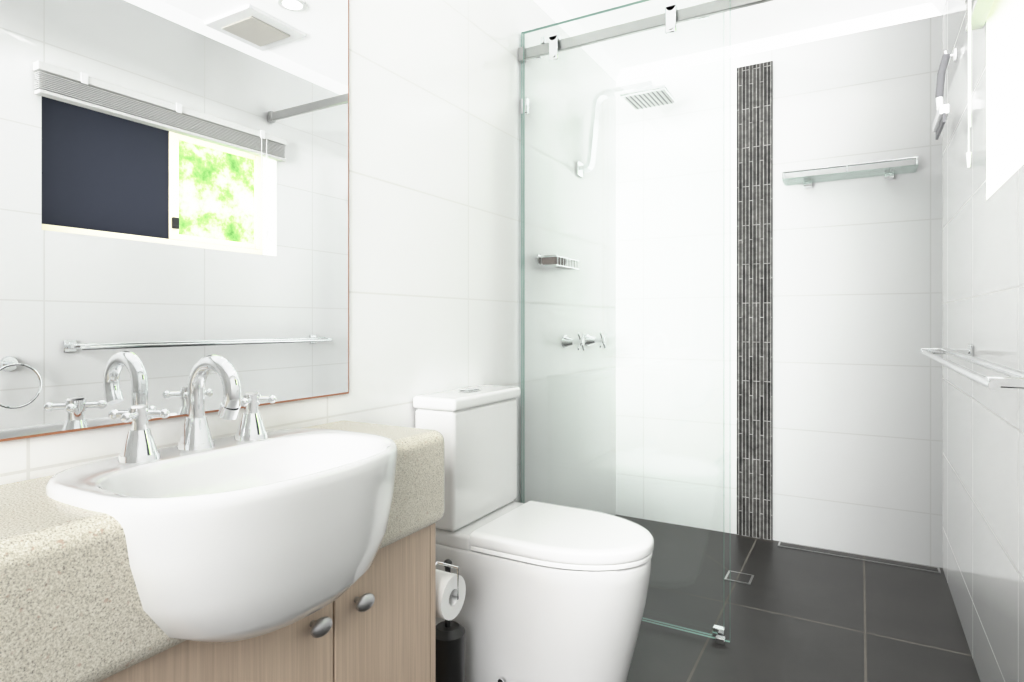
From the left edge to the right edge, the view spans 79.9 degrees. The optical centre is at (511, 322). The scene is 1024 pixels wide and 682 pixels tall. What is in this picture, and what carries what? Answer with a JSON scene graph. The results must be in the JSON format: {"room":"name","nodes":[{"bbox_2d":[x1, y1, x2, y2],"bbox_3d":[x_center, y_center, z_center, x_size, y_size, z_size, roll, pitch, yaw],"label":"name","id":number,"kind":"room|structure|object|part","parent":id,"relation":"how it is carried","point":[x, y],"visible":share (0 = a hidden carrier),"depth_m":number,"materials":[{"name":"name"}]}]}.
{"room":"bathroom","nodes":[
{"label":"bathroom","id":0,"kind":"room"},
{"bbox_2d":[0,0,1023,681],"bbox_3d":[0.240,-0.154,1.112,1.630,2.400,4.170,0,0,30],"label":"wall","id":1,"kind":"structure","parent":0,"point":[890,442],"depth_m":2.63,"materials":[{"name":"tile"}]},
{"bbox_2d":[0,0,348,441],"bbox_3d":[-0.866,-0.535,0.808,0.005,1.438,1.785,0,0,30],"label":"mirror","id":2,"kind":"object","parent":1,"relation":"attached to","point":[174,192],"visible":1,"depth_m":1.17,"materials":[{"name":"silver mirror"}]},
{"bbox_2d":[533,254,578,270],"bbox_3d":[0.187,-0.253,2.553,0.105,0.053,0.226,0,0,30],"label":"basket","id":3,"kind":"object","parent":1,"relation":"attached to","point":[558,264],"depth_m":2.50,"materials":[{"name":"silver metal"}]},
{"bbox_2d":[533,0,624,81],"bbox_3d":[-0.447,-1.331,1.504,0.045,0.045,4.170,0,0,30],"label":"crown molding","id":4,"kind":"structure","parent":1,"relation":"attached to","point":[555,11],"depth_m":2.79,"materials":[{"name":"white paint"}]},
{"bbox_2d":[562,332,606,350],"bbox_3d":[0.342,0.086,2.833,0.096,0.080,0.340,0,0,30],"label":"tap","id":5,"kind":"object","parent":1,"relation":"attached to","point":[593,341],"depth_m":2.73,"materials":[{"name":"silver metal"}]},
{"bbox_2d":[576,80,676,176],"bbox_3d":[0.505,-0.875,2.774,0.438,0.373,0.200,0,0,30],"label":"shower head","id":6,"kind":"object","parent":1,"relation":"attached to","point":[626,91],"depth_m":2.77},
{"bbox_2d":[737,61,772,539],"bbox_3d":[1.180,-0.104,2.974,0.163,2.300,0.004,0,0,30],"label":"tile strip","id":7,"kind":"object","parent":1,"relation":"attached to","point":[755,300],"depth_m":2.97,"materials":[{"name":"tile"}]},
{"bbox_2d":[621,4,932,80],"bbox_3d":[1.193,-1.331,2.943,1.350,0.045,0.044,0,0,30],"label":"crown molding","id":8,"kind":"structure","parent":1,"relation":"attached to","point":[913,13],"depth_m":2.87,"materials":[{"name":"white paint"}]},
{"bbox_2d":[782,156,917,187],"bbox_3d":[1.494,-0.659,2.724,0.522,0.065,0.124,0,0,30],"label":"glass shelf","id":9,"kind":"object","parent":1,"relation":"attached to","point":[888,173],"visible":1,"depth_m":2.70,"materials":[{"name":"clear glass"}]},
{"bbox_2d":[925,0,945,16],"bbox_3d":[0.781,-1.331,0.804,0.045,0.045,4.170,0,0,30],"label":"crown molding","id":10,"kind":"structure","parent":1,"relation":"attached to","point":[936,7],"depth_m":2.59,"materials":[{"name":"white paint"}]},
{"bbox_2d":[933,48,956,139],"bbox_3d":[1.603,-0.853,2.263,0.060,0.287,0.240,0,0,30],"label":"squeegee","id":11,"kind":"object","parent":1,"relation":"attached to","point":[942,114],"visible":1,"depth_m":2.24,"materials":[{"name":"white plastic"}]},
{"bbox_2d":[920,344,1023,390],"bbox_3d":[1.080,0.091,1.421,0.134,0.044,1.224,0,0,30],"label":"towel rail","id":12,"kind":"object","parent":1,"relation":"attached to","point":[1015,379],"visible":0.98,"depth_m":1.15,"materials":[{"name":"silver metal"}]},
{"bbox_2d":[964,0,993,167],"bbox_3d":[1.033,-0.679,1.262,0.054,0.530,1.095,0,0,30],"label":"window blind","id":13,"kind":"object","parent":1,"relation":"attached to","point":[977,12],"visible":1,"depth_m":1.63,"materials":[{"name":"white"}]},
{"bbox_2d":[556,0,930,68],"bbox_3d":[0.167,-1.354,1.154,1.460,0.001,4.170,0,0,30],"label":"ceiling","id":14,"kind":"structure","parent":0,"point":[763,20],"depth_m":2.74,"materials":[{"name":"white paint"}]},
{"bbox_2d":[615,515,979,681],"bbox_3d":[0.167,1.046,1.154,1.460,0.001,4.170,0,0,30],"label":"floor","id":15,"kind":"structure","parent":0,"point":[795,615],"depth_m":2.15,"materials":[{"name":"tile"}]},
{"bbox_2d":[0,354,443,681],"bbox_3d":[-0.677,0.552,0.691,0.450,0.988,1.770,0,0,30],"label":"bathroom vanity","id":16,"kind":"object","parent":15,"relation":"on","point":[252,549],"visible":1,"depth_m":0.91,"materials":[{"name":"stone"}]},
{"bbox_2d":[45,428,397,643],"bbox_3d":[-0.448,0.331,1.046,0.403,0.306,0.534,0,0,30],"label":"basin","id":17,"kind":"object","parent":16,"relation":"in","point":[252,532],"depth_m":0.88,"materials":[{"name":"white ceramic"}]},
{"bbox_2d":[435,561,465,619],"bbox_3d":[-0.184,0.649,1.503,0.115,0.147,0.126,0,0,30],"label":"toilet roll holder","id":18,"kind":"object","parent":16,"relation":"attached to","point":[450,590],"visible":0.46,"depth_m":1.49,"materials":[{"name":"white paper"}]},
{"bbox_2d":[435,559,464,681],"bbox_3d":[-0.171,0.838,1.623,0.094,0.417,0.094,0,0,30],"label":"toilet brush","id":19,"kind":"object","parent":15,"relation":"on","point":[449,650],"visible":0.73,"depth_m":1.58,"materials":[{"name":"black plastic"}]},
{"bbox_2d":[413,385,653,681],"bbox_3d":[0.089,0.629,1.815,0.665,0.834,0.395,0,0,30],"label":"toilet","id":20,"kind":"object","parent":15,"relation":"on","point":[556,593],"visible":0.98,"depth_m":1.69,"materials":[{"name":"white ceramic"}]},
{"bbox_3d":[0.177,0.618,1.764,0.463,0.053,0.378,0,0,30],"label":"seat","id":21,"kind":"part","parent":20,"relation":"part of","materials":[{"name":"white plastic"}]},
{"bbox_2d":[518,0,772,644],"bbox_3d":[0.661,-0.044,2.021,1.454,2.180,0.062,0,0,30],"label":"screen","id":22,"kind":"object","parent":15,"relation":"on","point":[670,18],"visible":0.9,"depth_m":2.16,"materials":[{"name":"clear glass"}]},
{"bbox_2d":[670,528,940,584],"bbox_3d":[1.181,1.044,2.632,1.140,0.003,0.573,0,0,30],"label":"floor drain","id":23,"kind":"object","parent":15,"relation":"on","point":[739,577],"visible":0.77,"depth_m":2.66,"materials":[{"name":"silver metal"}]}
]}

